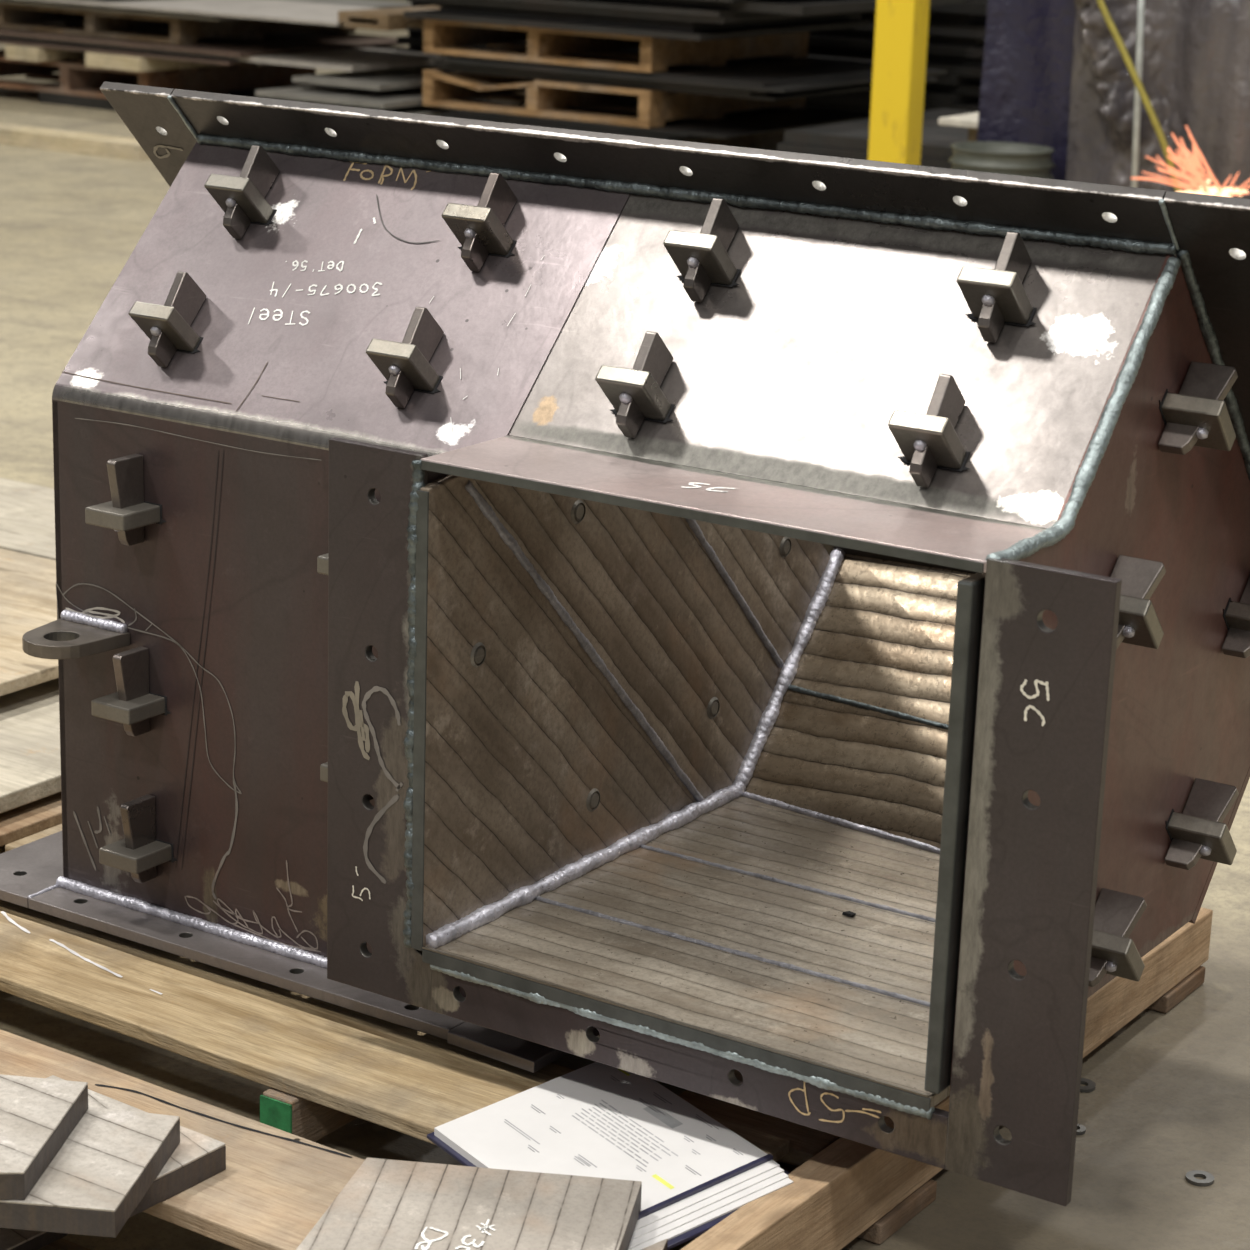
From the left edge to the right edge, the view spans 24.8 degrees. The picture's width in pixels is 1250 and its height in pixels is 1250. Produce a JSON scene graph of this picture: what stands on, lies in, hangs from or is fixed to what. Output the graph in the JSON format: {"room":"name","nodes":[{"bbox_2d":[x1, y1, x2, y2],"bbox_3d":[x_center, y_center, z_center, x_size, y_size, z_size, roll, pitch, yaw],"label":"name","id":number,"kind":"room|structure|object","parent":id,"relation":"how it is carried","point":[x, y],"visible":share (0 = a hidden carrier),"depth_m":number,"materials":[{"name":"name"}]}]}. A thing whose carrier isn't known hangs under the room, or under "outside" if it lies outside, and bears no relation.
{"room":"metal fabrication workshop","nodes":[
{"label":"metal fabrication workshop","id":0,"kind":"room"},
{"bbox_2d":[0,0,1249,1249],"bbox_3d":[-0.436,-1.172,8.444,25.000,0.100,22.000,12,19,32],"label":"floor","id":1,"kind":"structure","parent":0,"point":[1170,1099],"depth_m":2.73,"materials":[{"name":"concrete"}]},
{"bbox_2d":[0,792,61,846],"bbox_3d":[-1.357,0.097,3.572,1.605,0.014,0.420,12,19,32],"label":"wooden board","id":2,"kind":"object","parent":1,"relation":"on","point":[42,814],"visible":0.18,"depth_m":3.21,"materials":[{"name":"brown wood"}]},
{"bbox_3d":[-1.378,0.102,3.507,1.440,0.010,0.050,12,19,32],"label":"spacer","id":3,"kind":"object","parent":2,"relation":"on","visible":0},
{"bbox_2d":[0,678,60,812],"bbox_3d":[-1.206,-0.019,3.896,1.678,0.021,1.080,12,19,32],"label":"plywood sheet","id":4,"kind":"object","parent":3,"relation":"on","point":[30,761],"visible":0.02,"depth_m":3.35,"materials":[{"name":"beige wood"}]},
{"bbox_2d":[0,548,58,695],"bbox_3d":[-1.384,-0.094,3.977,1.670,0.017,0.685,12,19,32],"label":"plywood sheet","id":5,"kind":"object","parent":4,"relation":"on","point":[28,599],"visible":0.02,"depth_m":3.74,"materials":[{"name":"beige wood"}]},
{"bbox_2d":[0,123,149,160],"bbox_3d":[-2.058,-1.675,9.753,1.191,0.050,0.140,12,19,32],"label":"floor marking line","id":6,"kind":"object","parent":1,"relation":"on","point":[10,134],"depth_m":9.57,"materials":[{"name":"beige paint"}]},
{"bbox_2d":[39,87,288,110],"bbox_3d":[-1.660,-2.087,11.268,0.827,0.041,1.000,12,19,32],"label":"block","id":7,"kind":"object","parent":1,"relation":"on","point":[44,97],"visible":0.14,"depth_m":11.01,"materials":[{"name":"brown wood"}]},
{"bbox_2d":[0,49,315,98],"bbox_3d":[-1.947,-2.228,11.428,0.995,0.121,1.000,12,19,32],"label":"wooden pallet","id":8,"kind":"object","parent":7,"relation":"on","point":[74,78],"visible":0.37,"depth_m":11.12,"materials":[{"name":"brown wood"}]},
{"bbox_2d":[5,45,86,61],"bbox_3d":[-2.155,-2.262,11.189,0.176,0.052,0.600,12,19,32],"label":"block","id":9,"kind":"object","parent":8,"relation":"on","point":[17,52],"visible":0.43,"depth_m":10.96,"materials":[{"name":"beige wood"}]},
{"bbox_2d":[85,52,222,71],"bbox_3d":[-1.761,-2.178,10.942,0.280,0.052,0.600,12,19,32],"label":"block","id":10,"kind":"object","parent":8,"relation":"on","point":[98,60],"visible":0.43,"depth_m":10.71,"materials":[{"name":"beige wood"}]},
{"bbox_2d":[0,38,408,64],"bbox_3d":[-1.771,-2.301,11.251,1.491,0.012,1.100,12,19,32],"label":"sheet","id":11,"kind":"object","parent":10,"relation":"on","point":[2,41],"visible":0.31,"depth_m":10.73,"materials":[{"name":"grey metal"}]},
{"bbox_2d":[0,35,448,71],"bbox_3d":[-1.653,-2.246,11.012,2.084,0.020,0.700,12,19,32],"label":"sheet","id":12,"kind":"object","parent":11,"relation":"on","point":[358,59],"visible":0.36,"depth_m":10.53,"materials":[{"name":"grey metal"}]},
{"bbox_2d":[0,21,408,56],"bbox_3d":[-1.746,-2.329,11.227,1.548,0.014,1.100,12,19,32],"label":"sheet","id":13,"kind":"object","parent":12,"relation":"on","point":[308,41],"visible":0.39,"depth_m":10.86,"materials":[{"name":"grey metal"}]},
{"bbox_2d":[0,3,355,44],"bbox_3d":[-1.774,-2.409,11.293,0.958,0.099,1.050,12,19,32],"label":"wooden pallet","id":14,"kind":"object","parent":13,"relation":"on","point":[101,24],"visible":0.44,"depth_m":10.95,"materials":[{"name":"brown wood"}]},
{"bbox_2d":[0,2,250,20],"bbox_3d":[-1.793,-2.473,11.314,1.479,0.007,1.150,12,19,32],"label":"sheet","id":15,"kind":"object","parent":14,"relation":"on","point":[0,2],"visible":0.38,"depth_m":10.68,"materials":[{"name":"grey metal"}]},
{"bbox_2d":[0,0,397,19],"bbox_3d":[-1.802,-2.470,11.271,1.467,0.007,1.150,12,19,32],"label":"sheet","id":16,"kind":"object","parent":15,"relation":"on","point":[11,1],"visible":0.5,"depth_m":10.70,"materials":[{"name":"grey metal"}]},
{"bbox_2d":[284,0,410,7],"bbox_3d":[-1.746,-2.499,11.350,1.460,0.007,1.150,12,19,32],"label":"sheet","id":17,"kind":"object","parent":16,"relation":"on","point":[361,3],"visible":0.02,"depth_m":11.35,"materials":[{"name":"grey metal"}]},
{"bbox_2d":[32,0,379,26],"bbox_3d":[-1.630,-2.377,10.893,2.032,0.012,0.750,12,19,32],"label":"sheet","id":18,"kind":"object","parent":17,"relation":"on","point":[271,10],"visible":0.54,"depth_m":10.65,"materials":[{"name":"grey metal"}]},
{"bbox_2d":[338,5,443,30],"bbox_3d":[-0.756,-2.188,10.254,0.224,0.054,0.600,12,19,32],"label":"wooden pallet","id":19,"kind":"object","parent":18,"relation":"on","point":[389,19],"visible":0.55,"depth_m":10.04,"materials":[{"name":"brown wood"}]},
{"bbox_2d":[474,91,525,102],"bbox_3d":[-0.430,-2.111,11.352,0.400,0.119,0.900,12,19,32],"label":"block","id":20,"kind":"object","parent":1,"relation":"on","point":[484,99],"visible":0.02,"depth_m":10.94,"materials":[{"name":"brown wood"}]},
{"bbox_3d":[-0.374,-2.196,11.413,0.400,0.013,1.150,12,19,32],"label":"sheet","id":21,"kind":"object","parent":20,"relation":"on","visible":0},
{"bbox_3d":[-0.394,-2.202,11.379,0.400,0.013,1.150,12,19,32],"label":"sheet","id":22,"kind":"object","parent":21,"relation":"on","visible":0},
{"bbox_3d":[-0.360,-2.228,11.424,0.400,0.013,1.150,12,19,32],"label":"sheet","id":23,"kind":"object","parent":22,"relation":"on","visible":0},
{"bbox_3d":[-0.385,-2.232,11.383,0.400,0.013,1.150,12,19,32],"label":"sheet","id":24,"kind":"object","parent":23,"relation":"on","visible":0},
{"bbox_2d":[401,67,453,71],"bbox_3d":[-0.396,-2.242,11.362,0.400,0.013,1.150,12,19,32],"label":"sheet","id":25,"kind":"object","parent":24,"relation":"on","point":[415,68],"visible":0.02,"depth_m":10.95,"materials":[{"name":"grey metal"}]},
{"bbox_2d":[412,65,439,68],"bbox_3d":[-0.402,-2.253,11.350,0.400,0.013,1.150,12,19,32],"label":"sheet","id":26,"kind":"object","parent":25,"relation":"on","point":[424,66],"visible":0.07,"depth_m":10.91,"materials":[{"name":"grey metal"}]},
{"bbox_3d":[-0.366,-2.281,11.397,0.400,0.013,1.150,12,19,32],"label":"sheet","id":27,"kind":"object","parent":26,"relation":"on","visible":0},
{"bbox_3d":[-0.366,-2.294,11.393,0.400,0.013,1.150,12,19,32],"label":"sheet","id":28,"kind":"object","parent":27,"relation":"on","visible":0},
{"bbox_2d":[402,49,422,51],"bbox_3d":[-0.410,-2.291,11.323,0.400,0.013,1.150,12,19,32],"label":"sheet","id":29,"kind":"object","parent":28,"relation":"on","point":[409,49],"visible":0.07,"depth_m":10.99,"materials":[{"name":"grey metal"}]},
{"bbox_2d":[409,44,502,50],"bbox_3d":[-0.360,-2.326,11.372,0.380,0.025,1.150,12,19,32],"label":"sheet","id":30,"kind":"object","parent":29,"relation":"on","point":[411,47],"visible":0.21,"depth_m":10.98,"materials":[{"name":"black metal"}]},
{"bbox_2d":[397,36,526,49],"bbox_3d":[-0.401,-2.335,11.304,0.380,0.025,1.150,12,19,32],"label":"sheet","id":31,"kind":"object","parent":30,"relation":"on","point":[412,40],"visible":0.14,"depth_m":10.89,"materials":[{"name":"black metal"}]},
{"bbox_2d":[408,30,422,36],"bbox_3d":[-0.361,-2.376,11.355,0.380,0.025,1.150,12,19,32],"label":"sheet","id":32,"kind":"object","parent":31,"relation":"on","point":[410,32],"visible":0.14,"depth_m":10.97,"materials":[{"name":"black metal"}]},
{"bbox_2d":[406,27,422,30],"bbox_3d":[-0.391,-2.389,11.301,0.380,0.025,1.150,12,19,32],"label":"sheet","id":33,"kind":"object","parent":32,"relation":"on","point":[407,28],"visible":0.02,"depth_m":10.90,"materials":[{"name":"black metal"}]},
{"bbox_3d":[-0.354,-2.428,11.348,0.380,0.025,1.150,12,19,32],"label":"sheet","id":34,"kind":"object","parent":33,"relation":"on","visible":0},
{"bbox_3d":[-0.361,-2.451,11.330,0.380,0.025,1.150,12,19,32],"label":"sheet","id":35,"kind":"object","parent":34,"relation":"on","visible":0},
{"bbox_2d":[411,1,435,6],"bbox_3d":[-0.348,-2.480,11.339,0.380,0.025,1.150,12,19,32],"label":"sheet","id":36,"kind":"object","parent":35,"relation":"on","point":[413,4],"visible":0.12,"depth_m":10.95,"materials":[{"name":"grey metal"}]},
{"bbox_2d":[407,0,436,2],"bbox_3d":[-0.364,-2.499,11.307,0.380,0.025,1.150,12,19,32],"label":"sheet","id":37,"kind":"object","parent":36,"relation":"on","point":[407,0],"visible":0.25,"depth_m":10.90,"materials":[{"name":"grey metal"}]},
{"bbox_2d":[0,824,1212,1249],"bbox_3d":[-0.333,0.284,2.823,1.463,0.169,1.264,12,19,32],"label":"wooden pallet","id":38,"kind":"object","parent":1,"relation":"on","point":[327,1066],"visible":0.32,"depth_m":2.46,"materials":[{"name":"brown wood"}]},
{"bbox_2d":[0,1228,67,1249],"bbox_3d":[-0.584,0.490,2.260,0.257,0.014,0.106,4,16,8],"label":"plate","id":39,"kind":"object","parent":38,"relation":"on","point":[10,1239],"visible":0.47,"depth_m":2.27,"materials":[{"name":"grey metal"}]},
{"bbox_2d":[45,1075,225,1217],"bbox_3d":[-0.442,0.422,2.285,0.201,0.023,0.141,13,19,34],"label":"plate","id":40,"kind":"object","parent":38,"relation":"on","point":[197,1157],"visible":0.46,"depth_m":2.26,"materials":[{"name":"grey metal"}]},
{"bbox_2d":[0,1107,179,1237],"bbox_3d":[-0.501,0.415,2.215,0.270,0.023,0.177,4,16,8],"label":"plate","id":41,"kind":"object","parent":40,"relation":"on","point":[111,1158],"visible":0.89,"depth_m":2.17,"materials":[{"name":"grey metal"}]},
{"bbox_2d":[0,1074,87,1199],"bbox_3d":[-0.563,0.394,2.195,0.250,0.023,0.209,3,16,5],"label":"plate","id":42,"kind":"object","parent":41,"relation":"on","point":[38,1115],"visible":1,"depth_m":2.20,"materials":[{"name":"grey metal"}]},
{"bbox_2d":[296,1158,641,1249],"bbox_3d":[-0.127,0.470,2.105,0.242,0.026,0.266,4,16,8],"label":"plate","id":43,"kind":"object","parent":38,"relation":"on","point":[387,1204],"visible":1,"depth_m":2.15,"materials":[{"name":"grey metal"}]},
{"bbox_2d":[427,1062,792,1249],"bbox_3d":[-0.010,0.431,2.321,0.218,0.012,0.316,-9,19,-34],"label":"stack","id":44,"kind":"object","parent":38,"relation":"on","point":[596,1119],"visible":0.9,"depth_m":2.33,"materials":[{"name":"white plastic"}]},
{"bbox_2d":[0,81,1249,1205],"bbox_3d":[0.027,-0.074,2.674,1.240,0.781,0.746,12,19,32],"label":"hopper","id":45,"kind":"object","parent":38,"relation":"on","point":[520,588],"visible":1,"depth_m":2.47,"materials":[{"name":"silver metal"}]},
{"bbox_2d":[327,435,1121,1205],"bbox_3d":[0.075,0.129,2.319,0.716,0.489,0.125,12,19,32],"label":"outlet","id":46,"kind":"object","parent":45,"relation":"attached to","point":[431,575],"depth_m":2.31,"materials":[{"name":"brown metal"}]},
{"bbox_2d":[842,911,855,916],"bbox_3d":[0.201,0.259,2.550,0.011,0.002,0.007,17,22,42],"label":"chip","id":47,"kind":"object","parent":45,"relation":"on","point":[847,913],"visible":1,"depth_m":2.55,"materials":[{"name":"black metal"}]},
{"bbox_2d":[641,1239,667,1249],"bbox_3d":[-0.008,0.493,2.105,0.046,0.011,0.166,5,16,12],"label":"plate","id":48,"kind":"object","parent":38,"relation":"on","point":[662,1245],"visible":1,"depth_m":2.16,"materials":[{"name":"grey metal"}]},
{"bbox_2d":[688,127,807,150],"bbox_3d":[0.367,-1.696,10.019,0.090,0.099,0.950,12,19,32],"label":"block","id":49,"kind":"object","parent":1,"relation":"on","point":[769,140],"visible":0.14,"depth_m":10.08,"materials":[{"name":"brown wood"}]},
{"bbox_2d":[684,137,715,140],"bbox_3d":[0.125,-1.819,10.232,0.911,0.005,1.150,12,19,32],"label":"sheet","id":50,"kind":"object","parent":49,"relation":"on","point":[706,137],"visible":0.07,"depth_m":9.62,"materials":[{"name":"black metal"}]},
{"bbox_2d":[445,116,706,140],"bbox_3d":[0.064,-1.817,10.195,0.984,0.005,1.150,12,19,32],"label":"sheet","id":51,"kind":"object","parent":50,"relation":"on","point":[696,136],"visible":0.02,"depth_m":9.60,"materials":[{"name":"black metal"}]},
{"bbox_2d":[440,113,684,138],"bbox_3d":[0.062,-1.829,10.213,0.948,0.005,1.150,12,19,32],"label":"sheet","id":52,"kind":"object","parent":51,"relation":"on","point":[447,114],"visible":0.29,"depth_m":9.74,"materials":[{"name":"black metal"}]},
{"bbox_2d":[457,113,680,136],"bbox_3d":[0.109,-1.834,10.214,0.912,0.005,1.150,12,19,32],"label":"sheet","id":53,"kind":"object","parent":52,"relation":"on","point":[457,113],"visible":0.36,"depth_m":9.74,"materials":[{"name":"black metal"}]},
{"bbox_2d":[448,110,695,136],"bbox_3d":[0.110,-1.837,10.203,0.992,0.005,1.150,12,19,32],"label":"sheet","id":54,"kind":"object","parent":53,"relation":"on","point":[452,111],"visible":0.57,"depth_m":9.73,"materials":[{"name":"black metal"}]},
{"bbox_2d":[455,100,869,137],"bbox_3d":[0.185,-1.830,10.165,1.110,0.005,1.150,12,19,32],"label":"sheet","id":55,"kind":"object","parent":54,"relation":"on","point":[763,120],"visible":0.43,"depth_m":9.93,"materials":[{"name":"black metal"}]},
{"bbox_2d":[422,69,805,127],"bbox_3d":[-0.027,-1.925,10.228,0.956,0.122,1.050,12,19,32],"label":"wooden pallet","id":56,"kind":"object","parent":55,"relation":"on","point":[440,87],"visible":0.56,"depth_m":9.92,"materials":[{"name":"brown wood"}]},
{"bbox_2d":[440,67,936,100],"bbox_3d":[0.235,-1.963,10.149,1.373,0.010,1.150,12,19,32],"label":"sheet","id":57,"kind":"object","parent":56,"relation":"on","point":[777,96],"visible":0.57,"depth_m":9.64,"materials":[{"name":"grey metal"}]},
{"bbox_2d":[434,64,775,95],"bbox_3d":[0.186,-1.982,10.164,1.298,0.010,1.150,12,19,32],"label":"sheet","id":58,"kind":"object","parent":57,"relation":"on","point":[435,65],"visible":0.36,"depth_m":9.67,"materials":[{"name":"grey metal"}]},
{"bbox_2d":[433,60,774,93],"bbox_3d":[0.209,-1.986,10.141,1.362,0.010,1.150,12,19,32],"label":"sheet","id":59,"kind":"object","parent":58,"relation":"on","point":[434,61],"visible":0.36,"depth_m":9.66,"materials":[{"name":"black metal"}]},
{"bbox_2d":[444,59,946,92],"bbox_3d":[0.259,-1.976,10.069,1.381,0.010,1.150,12,19,32],"label":"sheet","id":60,"kind":"object","parent":59,"relation":"on","point":[809,85],"visible":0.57,"depth_m":9.57,"materials":[{"name":"black metal"}]},
{"bbox_2d":[440,49,926,86],"bbox_3d":[0.217,-2.003,10.116,1.320,0.010,1.150,12,19,32],"label":"sheet","id":61,"kind":"object","parent":60,"relation":"on","point":[762,71],"visible":0.57,"depth_m":9.80,"materials":[{"name":"black metal"}]},
{"bbox_2d":[423,19,808,72],"bbox_3d":[-0.021,-2.100,10.178,0.956,0.121,1.050,12,19,32],"label":"wooden pallet","id":62,"kind":"object","parent":61,"relation":"on","point":[543,45],"visible":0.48,"depth_m":9.92,"materials":[{"name":"brown wood"}]},
{"bbox_2d":[404,9,868,40],"bbox_3d":[0.053,-2.152,10.110,1.223,0.019,1.150,12,19,32],"label":"sheet","id":63,"kind":"object","parent":62,"relation":"on","point":[426,14],"visible":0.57,"depth_m":9.68,"materials":[{"name":"grey metal"}]},
{"bbox_2d":[440,7,860,31],"bbox_3d":[0.105,-2.183,10.154,1.046,0.019,1.150,12,19,32],"label":"sheet","id":64,"kind":"object","parent":63,"relation":"on","point":[724,26],"visible":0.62,"depth_m":9.73,"materials":[{"name":"grey metal"}]},
{"bbox_2d":[436,2,721,25],"bbox_3d":[0.098,-2.208,10.166,1.060,0.019,1.150,12,19,32],"label":"sheet","id":65,"kind":"object","parent":64,"relation":"on","point":[445,4],"visible":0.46,"depth_m":9.67,"materials":[{"name":"grey metal"}]},
{"bbox_2d":[424,0,875,22],"bbox_3d":[0.099,-2.208,10.094,1.292,0.019,1.150,12,19,32],"label":"sheet","id":66,"kind":"object","parent":65,"relation":"on","point":[746,18],"visible":0.43,"depth_m":9.56,"materials":[{"name":"grey metal"}]},
{"bbox_2d":[495,0,770,16],"bbox_3d":[0.121,-2.216,10.055,1.203,0.019,1.150,12,19,32],"label":"sheet","id":67,"kind":"object","parent":66,"relation":"on","point":[695,11],"visible":0.5,"depth_m":9.45,"materials":[{"name":"grey metal"}]},
{"bbox_2d":[602,0,964,14],"bbox_3d":[0.289,-2.231,10.029,1.442,0.030,1.150,12,19,32],"label":"sheet","id":68,"kind":"object","parent":67,"relation":"on","point":[794,7],"visible":0.75,"depth_m":9.36,"materials":[{"name":"grey metal"}]},
{"bbox_2d":[705,0,761,1],"bbox_3d":[0.141,-2.262,10.005,1.257,0.030,1.150,12,19,32],"label":"sheet","id":69,"kind":"object","parent":68,"relation":"on","point":[705,0],"visible":1,"depth_m":9.25,"materials":[{"name":"grey metal"}]},
{"bbox_2d":[805,101,870,126],"bbox_3d":[1.076,-2.025,11.226,1.379,0.118,0.880,12,19,32],"label":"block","id":70,"kind":"object","parent":1,"relation":"on","point":[807,103],"visible":0.02,"depth_m":10.87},
{"bbox_2d":[805,94,979,111],"bbox_3d":[1.132,-2.119,11.278,1.253,0.034,1.150,12,19,32],"label":"sheet","id":71,"kind":"object","parent":70,"relation":"on","point":[831,98],"visible":0.07,"depth_m":10.76,"materials":[{"name":"black metal"}]},
{"bbox_2d":[837,89,979,103],"bbox_3d":[1.091,-2.162,11.297,1.049,0.034,1.150,12,19,32],"label":"sheet","id":72,"kind":"object","parent":71,"relation":"on","point":[934,97],"visible":0.14,"depth_m":10.61,"materials":[{"name":"black metal"}]},
{"bbox_2d":[925,82,980,95],"bbox_3d":[1.167,-2.197,11.300,1.216,0.034,1.150,12,19,32],"label":"sheet","id":73,"kind":"object","parent":72,"relation":"on","point":[969,88],"visible":0.02,"depth_m":10.60,"materials":[{"name":"black metal"}]},
{"bbox_2d":[925,74,981,84],"bbox_3d":[1.086,-2.231,11.284,1.075,0.034,1.150,12,19,32],"label":"sheet","id":74,"kind":"object","parent":73,"relation":"on","point":[941,78],"visible":0.14,"depth_m":10.57,"materials":[{"name":"black metal"}]},
{"bbox_2d":[808,53,982,77],"bbox_3d":[1.117,-2.262,11.267,1.260,0.034,1.150,12,19,32],"label":"sheet","id":75,"kind":"object","parent":74,"relation":"on","point":[958,70],"visible":0.02,"depth_m":10.55,"materials":[{"name":"black metal"}]},
{"bbox_2d":[808,44,982,66],"bbox_3d":[1.204,-2.290,11.250,1.256,0.034,1.150,12,19,32],"label":"sheet","id":76,"kind":"object","parent":75,"relation":"on","point":[818,49],"visible":0.07,"depth_m":10.76,"materials":[{"name":"black metal"}]},
{"bbox_2d":[808,34,983,57],"bbox_3d":[1.129,-2.330,11.253,1.260,0.034,1.150,12,19,32],"label":"sheet","id":77,"kind":"object","parent":76,"relation":"on","point":[977,52],"visible":0.07,"depth_m":10.72,"materials":[{"name":"black metal"}]},
{"bbox_2d":[809,28,984,46],"bbox_3d":[1.129,-2.371,11.270,1.156,0.034,1.150,12,19,32],"label":"sheet","id":78,"kind":"object","parent":77,"relation":"on","point":[846,32],"visible":0.21,"depth_m":10.60,"materials":[{"name":"black metal"}]},
{"bbox_2d":[849,17,985,38],"bbox_3d":[1.159,-2.393,11.202,1.339,0.043,1.150,12,19,32],"label":"sheet","id":79,"kind":"object","parent":78,"relation":"on","point":[943,29],"visible":0.02,"depth_m":10.51,"materials":[{"name":"black metal"}]},
{"bbox_2d":[861,11,986,24],"bbox_3d":[1.125,-2.449,11.233,1.097,0.043,1.150,12,19,32],"label":"sheet","id":80,"kind":"object","parent":79,"relation":"on","point":[938,17],"visible":0.25,"depth_m":10.53,"materials":[{"name":"black metal"}]},
{"bbox_2d":[929,0,987,14],"bbox_3d":[1.111,-2.473,11.152,1.251,0.043,1.150,12,19,32],"label":"sheet","id":81,"kind":"object","parent":80,"relation":"on","point":[969,7],"visible":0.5,"depth_m":10.41,"materials":[{"name":"grey metal"}]},
{"bbox_2d":[868,0,929,164],"bbox_3d":[0.811,-2.300,7.980,0.226,2.400,0.200,12,19,32],"label":"post","id":82,"kind":"object","parent":1,"relation":"on","point":[901,26],"visible":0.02,"depth_m":8.15,"materials":[{"name":"metal"}]},
{"bbox_2d":[938,112,978,141],"bbox_3d":[1.002,-1.249,8.032,0.160,0.364,0.250,12,19,32],"label":"stool","id":83,"kind":"object","parent":1,"relation":"on","point":[970,120],"visible":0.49,"depth_m":7.92,"materials":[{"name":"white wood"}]},
{"bbox_2d":[949,141,1054,178],"bbox_3d":[1.003,-1.121,7.642,0.280,0.321,0.280,12,19,32],"label":"plastic bucket","id":84,"kind":"object","parent":1,"relation":"on","point":[1021,159],"visible":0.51,"depth_m":7.52,"materials":[{"name":"grey plastic"}]},
{"bbox_2d":[977,0,1074,179],"bbox_3d":[1.171,-1.718,7.603,0.433,1.490,0.069,12,19,32],"label":"curtain","id":85,"kind":"object","parent":1,"relation":"on","point":[1026,79],"visible":0.33,"depth_m":7.73,"materials":[{"name":"blue plastic"}]},
{"bbox_2d":[1076,1124,1085,1134],"bbox_3d":[0.411,0.460,2.598,0.018,0.003,0.018,12,19,32],"label":"nut","id":86,"kind":"object","parent":1,"relation":"on","point":[1081,1130],"visible":0.48,"depth_m":2.59,"materials":[{"name":"grey metal"}]},
{"bbox_2d":[1080,1078,1095,1091],"bbox_3d":[0.432,0.435,2.689,0.026,0.003,0.026,12,19,32],"label":"washer","id":87,"kind":"object","parent":1,"relation":"on","point":[1091,1086],"visible":0.56,"depth_m":2.69,"materials":[{"name":"grey metal"}]},
{"bbox_2d":[1131,0,1144,187],"bbox_3d":[1.299,-1.503,7.175,0.078,1.336,0.017,12,19,32],"label":"rod","id":88,"kind":"object","parent":1,"relation":"on","point":[1141,3],"visible":0.48,"depth_m":7.21,"materials":[{"name":"silver metal"}]},
{"bbox_2d":[1096,0,1181,191],"bbox_3d":[1.352,-1.255,7.139,0.519,0.882,0.061,14,20,37],"label":"hose","id":89,"kind":"object","parent":1,"relation":"on","point":[1101,4],"visible":0.41,"depth_m":7.15,"materials":[{"name":"yellow rubber"}]},
{"bbox_2d":[1065,0,1249,249],"bbox_3d":[1.649,-1.579,7.172,1.132,1.492,0.205,9,17,24],"label":"curtain","id":90,"kind":"object","parent":1,"relation":"on","point":[1196,62],"visible":0.56,"depth_m":7.37,"materials":[{"name":"grey plastic"}]},
{"bbox_2d":[1185,1170,1213,1185],"bbox_3d":[0.507,0.488,2.510,0.025,0.003,0.025,12,19,32],"label":"washer","id":91,"kind":"object","parent":1,"relation":"on","point":[1190,1176],"visible":1,"depth_m":2.51,"materials":[{"name":"grey metal"}]},
{"bbox_3d":[1.099,-1.443,9.324,0.749,0.039,1.100,12,19,32],"label":"sheet","id":92,"kind":"object","parent":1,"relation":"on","visible":0},
{"bbox_3d":[1.051,-1.466,9.250,0.745,0.039,1.100,12,19,32],"label":"sheet","id":93,"kind":"object","parent":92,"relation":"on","visible":0},
{"bbox_3d":[1.058,-1.510,9.262,0.737,0.039,1.100,12,19,32],"label":"sheet","id":94,"kind":"object","parent":93,"relation":"on","visible":0},
{"bbox_2d":[777,143,951,168],"bbox_3d":[1.106,-1.560,9.298,0.763,0.039,1.100,12,19,32],"label":"sheet","id":95,"kind":"object","parent":94,"relation":"on","point":[933,162],"visible":0.07,"depth_m":8.94,"materials":[{"name":"grey metal"}]},
{"bbox_2d":[784,108,977,159],"bbox_3d":[1.107,-1.605,9.309,0.714,0.039,1.100,12,19,32],"label":"sheet","id":96,"kind":"object","parent":95,"relation":"on","point":[937,139],"visible":0.43,"depth_m":9.02,"materials":[{"name":"grey metal"}]},
{"bbox_3d":[-0.393,-1.856,10.496,0.090,0.099,0.950,12,19,32],"label":"block","id":97,"kind":"object","parent":1,"relation":"on","visible":0},
{"bbox_2d":[289,99,511,115],"bbox_3d":[-0.888,-1.879,10.332,0.643,0.020,0.850,12,19,32],"label":"sheet","id":98,"kind":"object","parent":97,"relation":"on","point":[419,109],"visible":0.03,"depth_m":10.22,"materials":[{"name":"grey metal"}]},
{"bbox_2d":[255,85,485,108],"bbox_3d":[-0.878,-1.938,10.372,0.584,0.020,0.750,12,19,32],"label":"sheet","id":99,"kind":"object","parent":98,"relation":"on","point":[403,97],"visible":0.55,"depth_m":10.16,"materials":[{"name":"grey metal"}]},
{"bbox_2d":[292,68,422,90],"bbox_3d":[-0.866,-1.992,10.380,0.400,0.020,0.600,12,19,32],"label":"sheet","id":100,"kind":"object","parent":99,"relation":"on","point":[391,78],"visible":0.62,"depth_m":10.23,"materials":[{"name":"grey metal"}]},
{"bbox_2d":[1131,125,1249,196],"bbox_3d":[1.420,-1.121,6.946,0.335,0.183,0.206,12,19,32],"label":"sparks","id":101,"kind":"object","parent":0,"point":[1190,165],"visible":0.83,"depth_m":6.96,"materials":[{"name":"orange"}]},
{"bbox_3d":[-0.649,-0.044,3.962,0.130,0.024,0.250,12,19,32],"label":"spacer","id":102,"kind":"object","parent":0,"visible":0},
{"bbox_2d":[0,478,55,560],"bbox_3d":[-1.269,-0.235,4.486,1.880,0.017,0.305,12,19,32],"label":"plywood sheet","id":103,"kind":"object","parent":102,"relation":"on","point":[27,511],"visible":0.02,"depth_m":4.23,"materials":[{"name":"beige wood"}]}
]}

